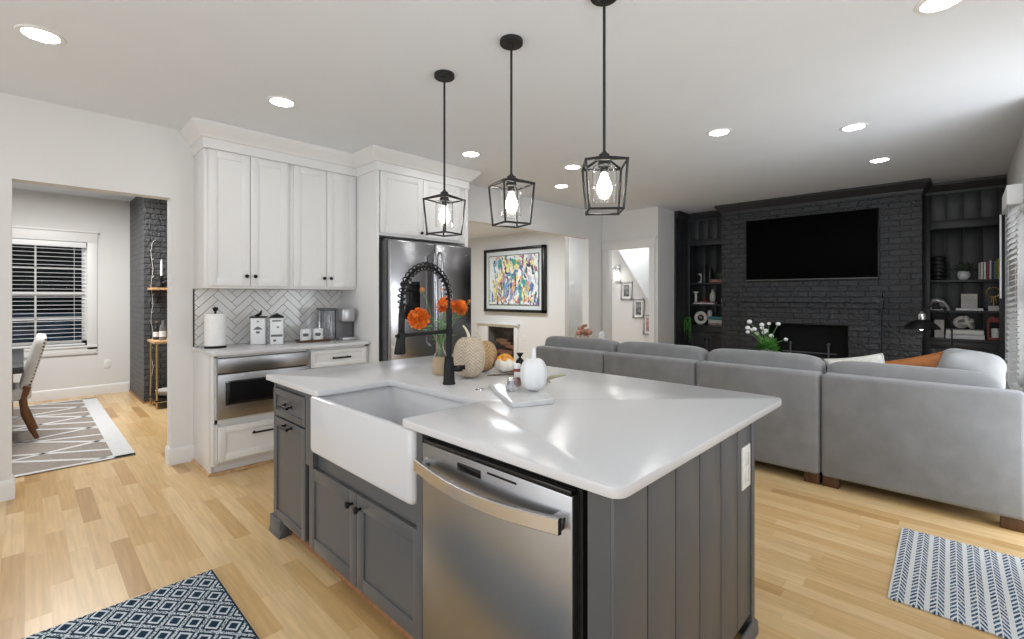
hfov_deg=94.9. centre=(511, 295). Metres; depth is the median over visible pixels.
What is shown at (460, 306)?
flower
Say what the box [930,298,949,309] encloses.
animal sculpture
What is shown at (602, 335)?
candle jar
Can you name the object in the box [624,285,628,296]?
print
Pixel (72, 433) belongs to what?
dining rug
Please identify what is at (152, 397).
shelf
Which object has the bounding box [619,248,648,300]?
ceiling
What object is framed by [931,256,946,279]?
ribbed vase
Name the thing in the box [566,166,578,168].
diffuser
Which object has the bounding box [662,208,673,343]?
wall
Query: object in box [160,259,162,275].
candle
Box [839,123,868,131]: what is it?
recessed light
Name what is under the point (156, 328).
bottle
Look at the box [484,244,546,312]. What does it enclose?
abstract painting
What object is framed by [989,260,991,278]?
book
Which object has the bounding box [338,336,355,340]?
drip tray
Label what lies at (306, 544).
trim
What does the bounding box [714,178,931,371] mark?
brick fireplace
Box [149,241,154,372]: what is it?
garland
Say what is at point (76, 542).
floor
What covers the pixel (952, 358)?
throw pillow
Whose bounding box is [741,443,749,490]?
electrical outlet
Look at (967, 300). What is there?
block
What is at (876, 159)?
diffuser
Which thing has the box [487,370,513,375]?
sprig
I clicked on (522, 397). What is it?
marble board
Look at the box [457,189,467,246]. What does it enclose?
panel
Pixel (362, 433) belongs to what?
farmhouse sink
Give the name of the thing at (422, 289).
flower
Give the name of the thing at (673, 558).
island end panel
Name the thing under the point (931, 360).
throw pillow
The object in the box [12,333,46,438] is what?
dining chair
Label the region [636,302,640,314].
print
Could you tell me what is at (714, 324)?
flat book
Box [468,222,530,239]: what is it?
ceiling
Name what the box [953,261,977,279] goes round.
potted plant
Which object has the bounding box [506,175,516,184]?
socket
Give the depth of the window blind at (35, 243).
6.17 m
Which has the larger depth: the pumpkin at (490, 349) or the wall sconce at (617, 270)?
the wall sconce at (617, 270)
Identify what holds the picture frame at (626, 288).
attached to the wall at (625, 328)
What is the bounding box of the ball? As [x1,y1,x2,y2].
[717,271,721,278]
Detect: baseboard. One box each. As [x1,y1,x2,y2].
[0,474,14,501]
[13,382,129,403]
[165,444,193,465]
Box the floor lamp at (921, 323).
[903,305,952,347]
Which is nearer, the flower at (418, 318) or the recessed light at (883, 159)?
the flower at (418, 318)
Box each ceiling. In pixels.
[0,0,1023,213]
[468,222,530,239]
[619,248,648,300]
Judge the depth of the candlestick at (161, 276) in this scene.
6.02 m
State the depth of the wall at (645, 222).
7.34 m
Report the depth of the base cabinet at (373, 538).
1.99 m
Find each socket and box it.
[440,191,448,199]
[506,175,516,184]
[598,153,610,164]
[745,451,748,482]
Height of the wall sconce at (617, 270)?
0.330 m
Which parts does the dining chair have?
seat, leg, leg, backrest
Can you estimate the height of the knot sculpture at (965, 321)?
0.163 m
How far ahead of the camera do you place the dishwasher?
1.42 m
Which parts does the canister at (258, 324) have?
lid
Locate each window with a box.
[12,225,99,357]
[1016,184,1023,392]
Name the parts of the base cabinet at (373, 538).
door, knob, knob, door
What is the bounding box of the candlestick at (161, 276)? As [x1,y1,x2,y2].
[157,259,165,287]
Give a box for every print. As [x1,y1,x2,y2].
[253,321,262,332]
[271,320,282,341]
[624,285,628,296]
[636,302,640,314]
[646,318,648,330]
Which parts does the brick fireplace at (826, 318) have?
crown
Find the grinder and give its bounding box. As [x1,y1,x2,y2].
[513,363,520,387]
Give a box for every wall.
[0,92,287,480]
[12,189,129,391]
[468,231,568,359]
[569,237,648,342]
[602,206,661,342]
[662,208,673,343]
[1006,127,1023,389]
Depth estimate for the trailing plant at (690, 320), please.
7.82 m
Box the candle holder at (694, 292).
[693,291,698,303]
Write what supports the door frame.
in the wall at (645, 222)
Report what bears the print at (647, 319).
attached to the picture frame at (646, 316)
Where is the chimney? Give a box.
[129,197,166,403]
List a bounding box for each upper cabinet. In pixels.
[194,147,289,288]
[285,164,355,289]
[379,170,463,244]
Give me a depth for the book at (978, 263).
5.50 m
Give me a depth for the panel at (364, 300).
4.50 m
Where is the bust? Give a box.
[707,310,711,324]
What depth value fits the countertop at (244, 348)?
3.96 m
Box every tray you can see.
[295,339,330,342]
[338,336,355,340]
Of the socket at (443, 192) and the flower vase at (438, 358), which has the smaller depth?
the flower vase at (438, 358)
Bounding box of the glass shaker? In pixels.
[506,377,515,391]
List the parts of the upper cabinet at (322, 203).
door, door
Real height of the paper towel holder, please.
0.334 m
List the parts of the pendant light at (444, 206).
rod, lamp shade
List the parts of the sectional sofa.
panel, panel, panel, panel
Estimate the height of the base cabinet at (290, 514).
0.884 m
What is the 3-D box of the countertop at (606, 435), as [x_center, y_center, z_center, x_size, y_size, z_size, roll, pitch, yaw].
[-0.111,0.480,2.471,2.400,0.030,1.425,0,0,44]
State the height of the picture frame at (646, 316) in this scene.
0.360 m
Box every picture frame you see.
[620,282,632,299]
[632,299,643,317]
[643,314,648,334]
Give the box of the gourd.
[494,354,515,371]
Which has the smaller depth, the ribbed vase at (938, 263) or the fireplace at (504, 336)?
the ribbed vase at (938, 263)
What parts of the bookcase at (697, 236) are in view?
pilaster panel, pilaster crown, panel, cupboard door, frame, crown, panel, shelf, shelf, panel, cupboard door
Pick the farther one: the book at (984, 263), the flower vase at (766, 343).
the book at (984, 263)
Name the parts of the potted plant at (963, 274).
pot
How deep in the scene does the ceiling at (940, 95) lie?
2.95 m
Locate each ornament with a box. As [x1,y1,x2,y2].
[516,352,523,364]
[546,373,565,382]
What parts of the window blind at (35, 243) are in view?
ladder cord, rail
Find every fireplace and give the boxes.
[476,321,519,361]
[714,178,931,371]
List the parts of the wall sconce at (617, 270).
lamp shade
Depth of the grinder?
2.26 m
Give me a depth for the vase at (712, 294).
7.70 m
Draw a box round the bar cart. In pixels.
[147,338,166,409]
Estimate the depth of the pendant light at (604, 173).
2.10 m
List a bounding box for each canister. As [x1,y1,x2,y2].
[249,310,267,344]
[269,313,283,344]
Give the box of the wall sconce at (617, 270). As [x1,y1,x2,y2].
[613,265,620,282]
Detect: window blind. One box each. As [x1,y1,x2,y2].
[12,238,85,348]
[1000,183,1022,389]
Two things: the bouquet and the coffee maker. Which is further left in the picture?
the coffee maker
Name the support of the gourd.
on the countertop at (606, 435)
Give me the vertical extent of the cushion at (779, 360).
0.494 m
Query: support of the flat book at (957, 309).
on the bookcase at (962, 217)
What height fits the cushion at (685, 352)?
0.497 m
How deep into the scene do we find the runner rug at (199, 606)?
1.99 m
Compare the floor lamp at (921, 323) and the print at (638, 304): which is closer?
the floor lamp at (921, 323)
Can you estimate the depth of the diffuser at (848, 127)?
3.81 m
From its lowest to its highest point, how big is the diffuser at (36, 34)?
0.003 m
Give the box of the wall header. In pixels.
[468,185,601,338]
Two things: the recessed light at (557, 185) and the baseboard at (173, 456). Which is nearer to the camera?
the baseboard at (173, 456)
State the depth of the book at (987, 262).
5.45 m
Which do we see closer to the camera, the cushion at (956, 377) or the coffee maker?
the cushion at (956, 377)
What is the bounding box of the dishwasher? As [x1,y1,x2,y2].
[414,436,587,638]
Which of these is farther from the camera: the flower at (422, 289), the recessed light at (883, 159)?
the recessed light at (883, 159)
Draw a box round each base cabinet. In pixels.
[193,344,367,473]
[268,384,308,541]
[306,394,428,638]
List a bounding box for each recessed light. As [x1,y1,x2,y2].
[14,24,66,44]
[266,96,296,107]
[461,151,480,156]
[554,184,568,187]
[563,164,581,169]
[706,128,731,136]
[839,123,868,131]
[867,157,891,162]
[914,0,963,14]
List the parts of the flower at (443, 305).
stem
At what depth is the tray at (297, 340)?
4.33 m
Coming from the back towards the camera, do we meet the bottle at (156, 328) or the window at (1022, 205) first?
the bottle at (156, 328)
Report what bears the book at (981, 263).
on the bookcase at (962, 217)
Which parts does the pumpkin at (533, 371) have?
stem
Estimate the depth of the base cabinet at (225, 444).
3.73 m
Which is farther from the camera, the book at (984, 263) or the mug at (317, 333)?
the book at (984, 263)
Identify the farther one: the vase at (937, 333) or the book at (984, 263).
the vase at (937, 333)
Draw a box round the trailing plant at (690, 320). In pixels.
[684,317,692,340]
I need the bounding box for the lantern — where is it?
[986,315,998,340]
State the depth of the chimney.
6.16 m
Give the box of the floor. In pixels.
[0,391,1023,638]
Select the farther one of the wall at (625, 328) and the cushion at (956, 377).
the wall at (625, 328)
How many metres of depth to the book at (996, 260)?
5.40 m
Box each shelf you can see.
[147,288,166,302]
[149,395,166,402]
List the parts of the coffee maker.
water tank, tank lid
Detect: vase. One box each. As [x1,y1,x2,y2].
[433,342,445,374]
[707,267,712,282]
[710,289,715,301]
[745,320,787,351]
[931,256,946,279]
[934,320,943,337]
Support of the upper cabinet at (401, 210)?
attached to the wall at (42, 143)
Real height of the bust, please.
0.250 m
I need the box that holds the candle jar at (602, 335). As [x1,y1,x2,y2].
[599,331,605,338]
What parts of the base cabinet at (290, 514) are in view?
handle, handle, drawer, door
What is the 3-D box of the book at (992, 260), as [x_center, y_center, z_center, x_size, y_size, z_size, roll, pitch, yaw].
[5.600,-0.305,5.478,0.016,0.220,0.150,0,0,44]
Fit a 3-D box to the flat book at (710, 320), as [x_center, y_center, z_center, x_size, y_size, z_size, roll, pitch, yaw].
[3.356,0.414,7.682,0.215,0.060,0.165,0,0,44]
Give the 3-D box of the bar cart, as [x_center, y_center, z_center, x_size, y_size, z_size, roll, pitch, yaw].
[-4.285,0.965,6.016,0.460,0.830,0.545,0,0,44]
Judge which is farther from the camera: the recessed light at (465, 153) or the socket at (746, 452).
the recessed light at (465, 153)
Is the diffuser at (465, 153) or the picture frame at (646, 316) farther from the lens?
the picture frame at (646, 316)
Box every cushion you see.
[545,336,619,351]
[617,342,708,360]
[707,348,825,374]
[826,361,1001,387]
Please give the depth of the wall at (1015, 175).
4.16 m
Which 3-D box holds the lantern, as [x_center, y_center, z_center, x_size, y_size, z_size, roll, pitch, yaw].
[5.639,0.370,5.482,0.146,0.288,0.150,0,0,44]
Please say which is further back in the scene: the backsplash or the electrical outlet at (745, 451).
the backsplash
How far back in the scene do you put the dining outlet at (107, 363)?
6.66 m
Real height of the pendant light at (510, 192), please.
0.993 m
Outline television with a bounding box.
[746,208,878,280]
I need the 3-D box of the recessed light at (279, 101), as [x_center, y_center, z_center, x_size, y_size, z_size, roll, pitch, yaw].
[-1.624,-1.367,3.315,0.196,0.006,0.196,0,0,44]
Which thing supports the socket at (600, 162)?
attached to the pendant light at (604, 173)
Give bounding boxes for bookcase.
[674,210,721,352]
[924,174,1005,360]
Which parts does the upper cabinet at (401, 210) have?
door, door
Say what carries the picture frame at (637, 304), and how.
attached to the wall at (625, 328)
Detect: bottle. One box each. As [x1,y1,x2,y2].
[153,321,158,339]
[159,318,165,339]
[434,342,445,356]
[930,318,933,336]
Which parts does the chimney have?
trim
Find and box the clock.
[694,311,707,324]
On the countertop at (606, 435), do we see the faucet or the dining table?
the faucet
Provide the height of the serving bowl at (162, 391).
0.089 m
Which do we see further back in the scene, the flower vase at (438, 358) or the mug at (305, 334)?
the mug at (305, 334)
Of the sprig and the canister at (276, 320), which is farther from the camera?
the canister at (276, 320)
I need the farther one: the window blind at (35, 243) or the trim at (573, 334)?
the trim at (573, 334)
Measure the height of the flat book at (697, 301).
0.020 m
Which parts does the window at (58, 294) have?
pane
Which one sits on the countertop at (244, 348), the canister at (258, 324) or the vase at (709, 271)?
the canister at (258, 324)
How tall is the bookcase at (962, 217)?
2.748 m
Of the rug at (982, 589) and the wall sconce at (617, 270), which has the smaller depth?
the rug at (982, 589)
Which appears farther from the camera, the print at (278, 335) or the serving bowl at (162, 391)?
the serving bowl at (162, 391)
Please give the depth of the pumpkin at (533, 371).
2.16 m
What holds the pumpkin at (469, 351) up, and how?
on the countertop at (606, 435)
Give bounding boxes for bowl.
[155,387,166,396]
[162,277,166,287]
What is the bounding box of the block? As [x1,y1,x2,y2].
[961,294,976,307]
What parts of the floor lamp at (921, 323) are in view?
lamp shade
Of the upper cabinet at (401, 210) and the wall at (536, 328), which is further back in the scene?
the wall at (536, 328)
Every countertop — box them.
[192,339,370,356]
[266,354,781,498]
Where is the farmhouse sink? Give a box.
[311,386,466,504]
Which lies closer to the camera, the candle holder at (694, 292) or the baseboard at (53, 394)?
the baseboard at (53, 394)
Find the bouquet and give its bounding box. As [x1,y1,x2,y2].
[576,324,592,337]
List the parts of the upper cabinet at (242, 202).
door, door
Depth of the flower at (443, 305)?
2.75 m
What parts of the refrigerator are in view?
door, handle, handle, door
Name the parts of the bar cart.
leg, leg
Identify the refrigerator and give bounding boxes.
[379,238,470,361]
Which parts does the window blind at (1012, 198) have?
ladder cord, rail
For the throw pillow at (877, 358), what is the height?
0.427 m
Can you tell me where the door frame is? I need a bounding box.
[601,236,656,342]
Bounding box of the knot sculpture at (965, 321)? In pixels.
[953,316,974,328]
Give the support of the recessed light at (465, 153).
in the ceiling at (940, 95)
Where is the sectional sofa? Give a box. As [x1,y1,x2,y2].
[536,336,1023,532]
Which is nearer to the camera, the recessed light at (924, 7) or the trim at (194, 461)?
the recessed light at (924, 7)
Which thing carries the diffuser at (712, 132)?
attached to the recessed light at (720, 131)
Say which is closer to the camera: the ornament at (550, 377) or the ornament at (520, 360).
the ornament at (550, 377)
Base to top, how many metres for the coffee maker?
0.310 m
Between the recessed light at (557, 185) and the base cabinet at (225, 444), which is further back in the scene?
the recessed light at (557, 185)
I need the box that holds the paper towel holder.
[204,307,226,348]
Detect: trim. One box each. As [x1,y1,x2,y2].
[180,116,480,188]
[192,458,273,476]
[292,532,413,638]
[569,322,582,336]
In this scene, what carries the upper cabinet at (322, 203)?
attached to the wall at (42, 143)
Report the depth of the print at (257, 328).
4.09 m
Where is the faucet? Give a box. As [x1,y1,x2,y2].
[394,262,465,384]
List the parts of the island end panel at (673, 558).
rail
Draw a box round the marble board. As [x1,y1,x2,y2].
[489,383,553,407]
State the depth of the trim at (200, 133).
4.30 m
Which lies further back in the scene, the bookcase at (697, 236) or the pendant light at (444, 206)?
the bookcase at (697, 236)
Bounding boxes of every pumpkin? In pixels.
[453,325,484,377]
[476,331,496,370]
[520,348,546,390]
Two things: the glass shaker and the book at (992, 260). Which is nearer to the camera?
the glass shaker
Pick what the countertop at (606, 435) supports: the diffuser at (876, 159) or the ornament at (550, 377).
the ornament at (550, 377)
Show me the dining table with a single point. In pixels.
(17, 354)
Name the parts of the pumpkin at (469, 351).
stem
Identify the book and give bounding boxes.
[696,301,716,302]
[709,316,721,319]
[709,319,721,323]
[709,323,721,325]
[946,328,983,334]
[946,334,984,339]
[956,308,983,310]
[978,263,979,278]
[980,262,982,278]
[983,262,985,278]
[986,261,988,278]
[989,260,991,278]
[992,260,993,278]
[994,261,995,278]
[996,260,997,278]
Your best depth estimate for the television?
6.24 m
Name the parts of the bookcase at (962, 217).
cupboard door, panel, shelf, shelf, panel, crown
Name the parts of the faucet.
support arm, lever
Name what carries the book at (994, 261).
on the bookcase at (962, 217)
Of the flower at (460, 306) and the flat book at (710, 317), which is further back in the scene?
the flat book at (710, 317)
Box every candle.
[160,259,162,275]
[991,328,998,337]
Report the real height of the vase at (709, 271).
0.250 m
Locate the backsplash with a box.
[193,289,340,346]
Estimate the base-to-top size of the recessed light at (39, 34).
0.006 m
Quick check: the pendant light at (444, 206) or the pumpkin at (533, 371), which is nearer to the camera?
the pumpkin at (533, 371)
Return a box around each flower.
[407,307,438,342]
[421,287,438,341]
[434,297,455,342]
[442,299,468,341]
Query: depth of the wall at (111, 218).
6.59 m
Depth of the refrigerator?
4.58 m
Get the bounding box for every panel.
[341,170,378,362]
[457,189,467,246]
[588,422,758,638]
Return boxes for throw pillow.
[824,353,884,367]
[885,351,943,367]
[937,348,1006,388]
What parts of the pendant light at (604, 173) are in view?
lamp shade, rod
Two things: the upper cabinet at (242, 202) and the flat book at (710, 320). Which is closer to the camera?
the upper cabinet at (242, 202)
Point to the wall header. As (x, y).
(547, 217)
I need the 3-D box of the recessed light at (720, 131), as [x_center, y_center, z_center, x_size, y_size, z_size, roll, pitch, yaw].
[1.731,-1.367,3.929,0.196,0.006,0.196,0,0,44]
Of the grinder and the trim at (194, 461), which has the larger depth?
the trim at (194, 461)
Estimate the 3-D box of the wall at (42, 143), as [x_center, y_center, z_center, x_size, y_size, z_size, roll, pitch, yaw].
[-2.777,0.005,3.941,0.130,2.750,5.020,0,0,44]
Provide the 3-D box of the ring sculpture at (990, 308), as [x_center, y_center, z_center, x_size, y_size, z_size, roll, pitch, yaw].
[5.628,0.033,5.492,0.126,0.282,0.070,0,0,44]
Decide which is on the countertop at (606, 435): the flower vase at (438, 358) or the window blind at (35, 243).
the flower vase at (438, 358)
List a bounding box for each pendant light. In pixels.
[422,69,465,236]
[488,34,534,227]
[581,0,628,215]
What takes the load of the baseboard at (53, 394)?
attached to the wall at (111, 218)
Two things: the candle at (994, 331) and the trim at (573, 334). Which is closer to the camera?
the candle at (994, 331)
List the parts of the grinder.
glass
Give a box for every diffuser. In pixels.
[21,28,59,42]
[270,98,292,105]
[464,152,478,155]
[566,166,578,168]
[710,130,728,134]
[843,125,864,129]
[871,158,887,161]
[920,0,958,10]
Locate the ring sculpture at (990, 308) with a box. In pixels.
[986,287,998,310]
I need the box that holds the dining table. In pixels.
[12,349,23,415]
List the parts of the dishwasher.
control panel, handle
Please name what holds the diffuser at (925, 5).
attached to the recessed light at (924, 7)
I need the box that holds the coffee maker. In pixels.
[316,308,355,340]
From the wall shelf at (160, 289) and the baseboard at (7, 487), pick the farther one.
the wall shelf at (160, 289)
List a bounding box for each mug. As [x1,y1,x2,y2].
[300,329,311,340]
[312,328,322,339]
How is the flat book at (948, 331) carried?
on the flat book at (955, 336)
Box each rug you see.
[12,397,135,477]
[22,570,258,638]
[887,527,1023,638]
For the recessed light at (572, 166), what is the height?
0.006 m
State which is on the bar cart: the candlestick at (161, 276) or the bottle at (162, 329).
the bottle at (162, 329)
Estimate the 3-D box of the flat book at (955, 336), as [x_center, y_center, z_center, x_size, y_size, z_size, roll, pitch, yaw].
[5.453,0.487,5.661,0.335,0.055,0.200,0,0,44]
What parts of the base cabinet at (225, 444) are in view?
drawer, microwave drawer, control panel, handle, drawer, handle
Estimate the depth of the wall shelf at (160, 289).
5.95 m
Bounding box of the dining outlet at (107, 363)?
[104,359,110,367]
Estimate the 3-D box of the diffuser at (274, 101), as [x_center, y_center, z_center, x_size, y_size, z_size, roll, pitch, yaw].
[-1.624,-1.367,3.315,0.147,0.003,0.147,0,0,44]
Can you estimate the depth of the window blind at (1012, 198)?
3.70 m
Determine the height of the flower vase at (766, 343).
0.662 m
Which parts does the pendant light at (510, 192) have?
lamp shade, rod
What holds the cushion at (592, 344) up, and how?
on the sectional sofa
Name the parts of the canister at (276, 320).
lid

